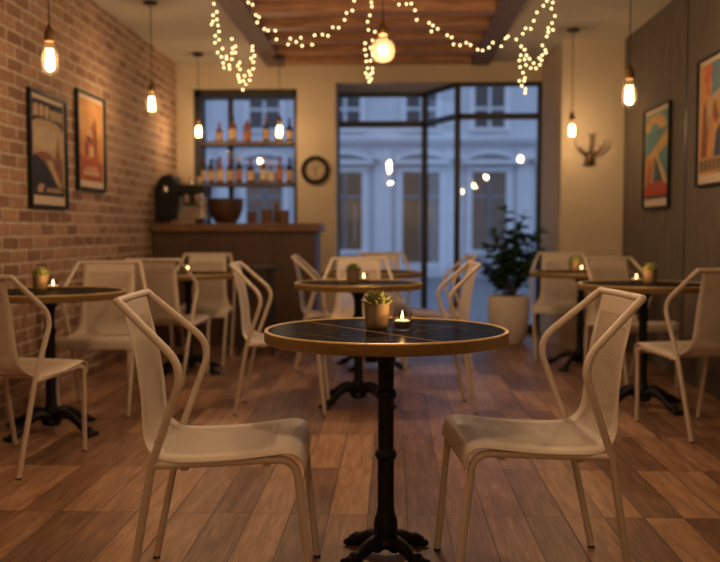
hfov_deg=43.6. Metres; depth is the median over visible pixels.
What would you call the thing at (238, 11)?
beam
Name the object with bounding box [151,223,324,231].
countertop
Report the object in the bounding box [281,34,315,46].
fairy lights
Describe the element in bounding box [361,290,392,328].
potted succulent
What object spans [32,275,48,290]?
pot
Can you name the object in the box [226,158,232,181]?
bottle
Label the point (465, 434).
cafe chair
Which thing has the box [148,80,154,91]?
socket
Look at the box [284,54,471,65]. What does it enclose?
joist
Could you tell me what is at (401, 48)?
joist
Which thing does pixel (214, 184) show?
wall shelf
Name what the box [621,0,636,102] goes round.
pendant lamp
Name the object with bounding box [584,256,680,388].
cafe chair
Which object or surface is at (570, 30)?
pendant lamp
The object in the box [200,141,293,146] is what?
wall shelf
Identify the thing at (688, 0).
trim
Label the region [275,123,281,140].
bottle
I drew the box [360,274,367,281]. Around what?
votive candle
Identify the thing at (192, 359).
bistro table
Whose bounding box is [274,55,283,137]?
pendant lamp
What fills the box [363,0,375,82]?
fairy lights
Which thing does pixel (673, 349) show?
cafe chair
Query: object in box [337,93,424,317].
door
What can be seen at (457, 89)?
window
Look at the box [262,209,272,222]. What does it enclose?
canister
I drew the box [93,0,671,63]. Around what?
ceiling
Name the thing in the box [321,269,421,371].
bistro table
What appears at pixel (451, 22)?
joist
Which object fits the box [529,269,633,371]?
bistro table
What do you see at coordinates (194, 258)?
cafe chair
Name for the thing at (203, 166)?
bottle
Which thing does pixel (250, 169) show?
bottle
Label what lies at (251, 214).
canister
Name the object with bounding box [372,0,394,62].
pendant lamp
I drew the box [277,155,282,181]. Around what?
bottle
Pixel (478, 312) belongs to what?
street
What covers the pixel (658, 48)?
wall
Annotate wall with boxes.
[0,0,177,418]
[176,62,542,318]
[539,39,625,347]
[622,0,719,399]
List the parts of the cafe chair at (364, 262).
arm frame, rail, arm frame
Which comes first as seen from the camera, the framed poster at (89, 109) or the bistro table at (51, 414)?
the bistro table at (51, 414)
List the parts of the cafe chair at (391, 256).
rail, arm frame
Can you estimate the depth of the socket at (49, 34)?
4.43 m
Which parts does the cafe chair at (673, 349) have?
leg, arm frame, leg, rail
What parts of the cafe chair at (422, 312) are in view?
leg, arm frame, arm frame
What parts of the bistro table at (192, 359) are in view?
leg, leg, leg, leg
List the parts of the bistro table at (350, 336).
leg, leg, leg, leg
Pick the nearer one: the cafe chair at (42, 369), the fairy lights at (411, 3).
the cafe chair at (42, 369)
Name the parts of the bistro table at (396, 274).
leg, leg, leg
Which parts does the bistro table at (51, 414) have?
leg, leg, leg, leg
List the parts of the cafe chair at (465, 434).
leg, leg, arm frame, arm frame, rail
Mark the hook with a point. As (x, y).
(588, 159)
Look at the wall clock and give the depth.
9.20 m
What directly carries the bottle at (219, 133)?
on the wall shelf at (202, 143)
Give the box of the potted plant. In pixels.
[474,204,548,343]
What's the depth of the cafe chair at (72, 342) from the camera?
5.56 m
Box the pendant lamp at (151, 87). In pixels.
[143,0,157,111]
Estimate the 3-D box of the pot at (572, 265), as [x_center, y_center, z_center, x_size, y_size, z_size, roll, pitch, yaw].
[1.650,-0.108,6.929,0.083,0.083,0.083,2,4,33]
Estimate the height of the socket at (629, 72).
0.085 m
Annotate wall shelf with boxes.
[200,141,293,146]
[205,182,293,186]
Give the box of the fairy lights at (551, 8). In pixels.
[518,1,555,93]
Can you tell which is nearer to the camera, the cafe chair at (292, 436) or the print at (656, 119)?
the cafe chair at (292, 436)
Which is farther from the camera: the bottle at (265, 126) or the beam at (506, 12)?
the bottle at (265, 126)
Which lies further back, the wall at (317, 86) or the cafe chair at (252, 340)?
the wall at (317, 86)
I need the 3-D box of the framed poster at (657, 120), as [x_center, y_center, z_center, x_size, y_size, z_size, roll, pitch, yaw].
[2.309,-0.965,7.017,0.028,0.790,0.680,0,3,2]
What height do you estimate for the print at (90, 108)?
0.581 m
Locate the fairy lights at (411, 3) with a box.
[396,0,547,51]
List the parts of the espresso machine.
cup rail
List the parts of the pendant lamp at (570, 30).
cord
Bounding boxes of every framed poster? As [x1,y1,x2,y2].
[26,86,68,209]
[74,87,106,192]
[641,100,671,208]
[694,50,719,186]
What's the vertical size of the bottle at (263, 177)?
0.280 m
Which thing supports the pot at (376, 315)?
on the potted succulent at (376, 307)
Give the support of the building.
on the street
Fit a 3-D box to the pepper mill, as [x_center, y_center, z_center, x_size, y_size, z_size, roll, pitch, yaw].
[-0.798,-0.657,8.572,0.060,0.218,0.059,0,3,2]
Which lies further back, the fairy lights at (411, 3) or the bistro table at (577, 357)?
the bistro table at (577, 357)
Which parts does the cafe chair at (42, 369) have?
rail, leg, arm frame, leg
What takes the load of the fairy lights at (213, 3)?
hanging from the boards
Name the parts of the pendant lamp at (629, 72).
cord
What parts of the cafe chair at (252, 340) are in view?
rail, arm frame, arm frame, leg, leg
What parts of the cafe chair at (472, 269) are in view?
arm frame, rail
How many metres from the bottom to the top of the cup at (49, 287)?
0.020 m
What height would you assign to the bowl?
0.235 m
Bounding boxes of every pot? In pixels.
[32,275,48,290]
[346,270,359,283]
[364,304,389,328]
[569,262,579,271]
[643,270,656,283]
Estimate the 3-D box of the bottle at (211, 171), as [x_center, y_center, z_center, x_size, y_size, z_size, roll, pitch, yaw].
[-1.545,-1.144,9.339,0.073,0.250,0.073,0,3,2]
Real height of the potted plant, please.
1.322 m
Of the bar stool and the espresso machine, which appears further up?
the espresso machine
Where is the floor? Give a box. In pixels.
[0,334,719,561]
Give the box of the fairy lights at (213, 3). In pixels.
[210,2,255,90]
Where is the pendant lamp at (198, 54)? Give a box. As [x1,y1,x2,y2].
[192,52,202,137]
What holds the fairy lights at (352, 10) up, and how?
hanging from the boards
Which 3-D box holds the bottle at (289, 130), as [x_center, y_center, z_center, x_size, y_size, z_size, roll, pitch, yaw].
[-0.727,-1.554,9.286,0.069,0.240,0.069,0,3,2]
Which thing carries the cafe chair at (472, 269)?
on the floor
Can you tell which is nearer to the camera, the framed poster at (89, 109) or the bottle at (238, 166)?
the framed poster at (89, 109)
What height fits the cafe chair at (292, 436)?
0.880 m
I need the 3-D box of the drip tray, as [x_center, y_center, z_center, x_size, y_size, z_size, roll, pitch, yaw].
[-1.566,-0.591,8.443,0.240,0.030,0.200,0,3,2]
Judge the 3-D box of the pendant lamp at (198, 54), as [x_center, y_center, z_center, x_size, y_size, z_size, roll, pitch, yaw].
[-1.560,-1.778,8.678,0.104,0.823,0.104,0,3,2]
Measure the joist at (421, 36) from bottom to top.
0.112 m
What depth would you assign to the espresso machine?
8.37 m
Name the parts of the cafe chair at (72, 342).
leg, arm frame, rail, leg, arm frame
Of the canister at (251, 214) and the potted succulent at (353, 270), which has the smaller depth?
the potted succulent at (353, 270)
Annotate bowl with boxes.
[207,198,243,222]
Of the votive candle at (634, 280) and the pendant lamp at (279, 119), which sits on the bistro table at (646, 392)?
the votive candle at (634, 280)
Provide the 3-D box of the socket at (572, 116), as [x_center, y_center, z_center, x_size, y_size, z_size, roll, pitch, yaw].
[1.804,-1.406,7.653,0.049,0.085,0.049,0,3,2]
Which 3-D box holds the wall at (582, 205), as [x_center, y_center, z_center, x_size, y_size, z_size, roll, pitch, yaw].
[2.111,-0.974,8.763,0.555,3.100,1.350,0,3,2]
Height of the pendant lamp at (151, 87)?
0.835 m
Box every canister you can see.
[247,211,255,222]
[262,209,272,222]
[278,210,288,222]
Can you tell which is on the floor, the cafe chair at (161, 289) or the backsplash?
the cafe chair at (161, 289)
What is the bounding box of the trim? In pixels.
[680,0,688,365]
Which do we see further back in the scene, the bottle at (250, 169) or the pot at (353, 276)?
the bottle at (250, 169)
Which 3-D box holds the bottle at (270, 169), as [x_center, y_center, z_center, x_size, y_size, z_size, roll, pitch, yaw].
[-0.920,-1.133,9.316,0.069,0.230,0.069,0,3,2]
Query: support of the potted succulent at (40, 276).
on the bistro table at (51, 414)
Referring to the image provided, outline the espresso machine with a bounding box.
[156,174,211,222]
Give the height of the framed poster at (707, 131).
0.836 m
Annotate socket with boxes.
[44,24,54,41]
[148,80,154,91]
[196,114,200,122]
[277,114,281,122]
[379,20,386,35]
[569,111,574,120]
[625,64,633,79]
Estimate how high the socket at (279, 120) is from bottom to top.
0.085 m
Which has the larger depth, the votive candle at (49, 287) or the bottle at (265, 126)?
the bottle at (265, 126)
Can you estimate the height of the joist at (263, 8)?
0.112 m
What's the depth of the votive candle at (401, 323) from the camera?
2.87 m
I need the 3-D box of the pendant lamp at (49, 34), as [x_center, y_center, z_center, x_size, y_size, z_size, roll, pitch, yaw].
[-1.536,-1.484,4.434,0.104,0.939,0.104,0,3,2]
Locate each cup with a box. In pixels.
[48,286,57,289]
[180,177,186,184]
[188,177,194,184]
[196,177,202,184]
[394,321,409,327]
[632,279,640,282]
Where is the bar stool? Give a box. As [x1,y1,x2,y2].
[237,265,278,355]
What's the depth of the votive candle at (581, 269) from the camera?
6.79 m
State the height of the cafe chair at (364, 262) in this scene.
0.880 m
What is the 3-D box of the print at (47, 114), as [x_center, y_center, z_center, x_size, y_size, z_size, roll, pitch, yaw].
[-2.000,-0.846,5.774,0.004,0.596,0.532,0,3,2]
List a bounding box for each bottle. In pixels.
[202,159,205,181]
[208,159,214,181]
[216,122,222,140]
[216,157,223,181]
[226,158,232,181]
[228,115,236,140]
[236,156,241,181]
[243,120,251,140]
[247,158,253,181]
[260,156,266,181]
[263,116,268,140]
[268,160,273,181]
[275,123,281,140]
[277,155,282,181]
[286,118,292,140]
[286,157,292,181]
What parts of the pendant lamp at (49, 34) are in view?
cord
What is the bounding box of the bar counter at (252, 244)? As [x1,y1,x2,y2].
[151,223,324,345]
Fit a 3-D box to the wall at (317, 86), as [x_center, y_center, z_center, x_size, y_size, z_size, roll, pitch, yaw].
[-0.001,-1.025,9.690,3.735,3.100,0.950,0,3,2]
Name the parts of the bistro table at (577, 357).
leg, leg, leg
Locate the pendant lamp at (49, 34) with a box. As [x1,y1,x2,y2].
[44,0,58,68]
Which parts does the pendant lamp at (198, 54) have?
cord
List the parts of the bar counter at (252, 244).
panel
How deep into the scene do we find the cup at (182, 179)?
8.43 m
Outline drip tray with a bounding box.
[178,216,207,219]
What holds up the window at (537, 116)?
in the wall at (317, 86)
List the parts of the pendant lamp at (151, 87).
cord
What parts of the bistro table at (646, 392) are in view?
leg, leg, leg, leg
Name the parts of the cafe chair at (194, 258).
leg, arm frame, rail, leg, arm frame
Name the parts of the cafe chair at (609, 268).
arm frame, rail, leg, arm frame, leg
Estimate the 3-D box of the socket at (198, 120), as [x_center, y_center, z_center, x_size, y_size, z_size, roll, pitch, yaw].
[-1.560,-1.567,8.690,0.050,0.085,0.050,0,3,2]
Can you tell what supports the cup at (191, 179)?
on the espresso machine
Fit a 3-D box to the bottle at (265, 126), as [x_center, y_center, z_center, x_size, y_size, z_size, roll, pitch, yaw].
[-0.971,-1.567,9.294,0.067,0.265,0.067,0,3,2]
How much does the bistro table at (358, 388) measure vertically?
0.749 m
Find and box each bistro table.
[0,286,125,442]
[136,270,236,375]
[264,317,508,561]
[294,279,421,409]
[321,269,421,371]
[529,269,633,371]
[577,280,713,414]
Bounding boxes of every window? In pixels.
[194,89,296,222]
[421,83,460,319]
[457,82,541,333]
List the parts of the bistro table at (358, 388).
leg, leg, leg, leg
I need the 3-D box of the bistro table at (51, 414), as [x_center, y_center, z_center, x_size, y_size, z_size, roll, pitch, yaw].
[-1.642,0.425,4.774,0.784,0.749,0.784,2,4,34]
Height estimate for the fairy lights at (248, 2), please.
0.173 m
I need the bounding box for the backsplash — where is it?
[181,196,206,216]
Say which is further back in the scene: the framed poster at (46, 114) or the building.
the building
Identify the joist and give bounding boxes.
[251,0,495,16]
[261,15,488,31]
[269,30,482,43]
[277,43,476,55]
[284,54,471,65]
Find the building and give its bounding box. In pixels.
[206,87,536,276]
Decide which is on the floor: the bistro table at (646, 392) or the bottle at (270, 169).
the bistro table at (646, 392)
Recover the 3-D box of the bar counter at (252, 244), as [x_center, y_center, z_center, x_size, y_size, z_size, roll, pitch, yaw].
[-1.131,0.023,8.542,1.555,1.135,0.600,0,3,2]
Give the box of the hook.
[575,132,604,164]
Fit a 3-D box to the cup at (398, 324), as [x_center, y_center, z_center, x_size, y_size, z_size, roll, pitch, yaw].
[0.135,0.139,2.881,0.050,0.020,0.050,0,3,2]
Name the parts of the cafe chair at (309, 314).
arm frame, arm frame, leg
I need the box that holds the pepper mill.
[273,201,278,222]
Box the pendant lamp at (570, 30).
[567,28,579,134]
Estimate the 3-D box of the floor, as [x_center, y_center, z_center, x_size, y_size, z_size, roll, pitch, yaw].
[0.072,0.862,4.204,4.690,0.060,12.300,0,3,2]
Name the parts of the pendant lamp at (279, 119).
cord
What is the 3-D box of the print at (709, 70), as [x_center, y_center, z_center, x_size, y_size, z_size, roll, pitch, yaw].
[2.264,-1.048,5.732,0.004,0.718,0.588,0,3,2]
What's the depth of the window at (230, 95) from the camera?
9.27 m
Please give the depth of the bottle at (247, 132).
9.27 m
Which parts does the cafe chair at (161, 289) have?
arm frame, rail, arm frame, leg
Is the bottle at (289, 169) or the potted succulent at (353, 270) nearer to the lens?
the potted succulent at (353, 270)
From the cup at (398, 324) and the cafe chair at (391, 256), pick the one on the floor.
the cafe chair at (391, 256)
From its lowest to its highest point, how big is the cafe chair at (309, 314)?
0.880 m
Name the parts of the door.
handle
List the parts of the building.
sash, pane, sash, pane, sash, pane, sash, pane, cornice, pane, pane, sash, sash, sash, pane, sash, pane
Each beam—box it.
[216,0,284,66]
[471,0,525,64]
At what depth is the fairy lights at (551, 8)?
4.91 m
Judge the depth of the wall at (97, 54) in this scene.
6.33 m
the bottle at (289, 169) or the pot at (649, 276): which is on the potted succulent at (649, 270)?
the pot at (649, 276)
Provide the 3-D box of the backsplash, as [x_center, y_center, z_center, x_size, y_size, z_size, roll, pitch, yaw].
[-1.572,-0.706,8.533,0.240,0.200,0.012,0,3,2]
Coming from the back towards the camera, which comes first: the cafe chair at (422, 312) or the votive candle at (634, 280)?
the cafe chair at (422, 312)
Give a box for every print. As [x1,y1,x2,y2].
[32,97,63,196]
[79,97,102,182]
[645,107,667,199]
[699,58,719,175]
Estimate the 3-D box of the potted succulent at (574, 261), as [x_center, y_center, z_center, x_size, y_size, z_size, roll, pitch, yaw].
[1.649,-0.131,6.928,0.107,0.129,0.106,2,4,33]
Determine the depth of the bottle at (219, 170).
9.31 m
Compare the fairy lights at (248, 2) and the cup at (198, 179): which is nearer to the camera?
the fairy lights at (248, 2)
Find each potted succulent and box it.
[31,267,50,290]
[345,263,361,283]
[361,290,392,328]
[568,256,580,271]
[642,263,658,283]
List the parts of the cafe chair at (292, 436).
rail, arm frame, arm frame, leg, leg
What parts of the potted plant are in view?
planter, stem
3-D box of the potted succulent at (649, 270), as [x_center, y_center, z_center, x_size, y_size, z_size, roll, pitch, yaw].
[1.755,-0.049,5.445,0.107,0.129,0.106,-1,3,-13]
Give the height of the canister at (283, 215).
0.125 m
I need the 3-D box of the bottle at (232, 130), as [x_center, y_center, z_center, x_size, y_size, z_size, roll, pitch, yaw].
[-1.316,-1.573,9.307,0.090,0.275,0.090,0,3,2]
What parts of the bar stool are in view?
leg, leg, seat, leg, leg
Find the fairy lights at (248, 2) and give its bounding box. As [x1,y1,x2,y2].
[247,0,276,32]
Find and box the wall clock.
[301,156,329,184]
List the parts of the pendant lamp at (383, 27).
cord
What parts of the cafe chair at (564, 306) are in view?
leg, arm frame, rail, arm frame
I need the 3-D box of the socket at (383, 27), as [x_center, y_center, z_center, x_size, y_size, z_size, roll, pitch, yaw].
[0.139,-1.527,5.422,0.054,0.085,0.054,0,3,2]
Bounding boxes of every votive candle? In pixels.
[47,280,58,291]
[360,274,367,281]
[393,310,411,330]
[577,265,585,272]
[631,274,641,282]
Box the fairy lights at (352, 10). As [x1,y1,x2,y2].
[321,0,354,36]
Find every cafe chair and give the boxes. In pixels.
[0,275,87,479]
[55,261,147,417]
[113,289,320,561]
[125,258,210,387]
[170,253,235,366]
[228,261,329,415]
[291,254,365,370]
[321,257,394,391]
[352,252,410,360]
[399,254,476,370]
[434,287,646,561]
[437,261,481,413]
[530,252,589,360]
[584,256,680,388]
[634,268,719,442]
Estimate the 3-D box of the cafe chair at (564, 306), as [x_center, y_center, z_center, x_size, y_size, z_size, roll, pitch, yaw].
[1.690,0.203,7.593,0.516,0.880,0.570,1,3,12]
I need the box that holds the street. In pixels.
[340,277,534,323]

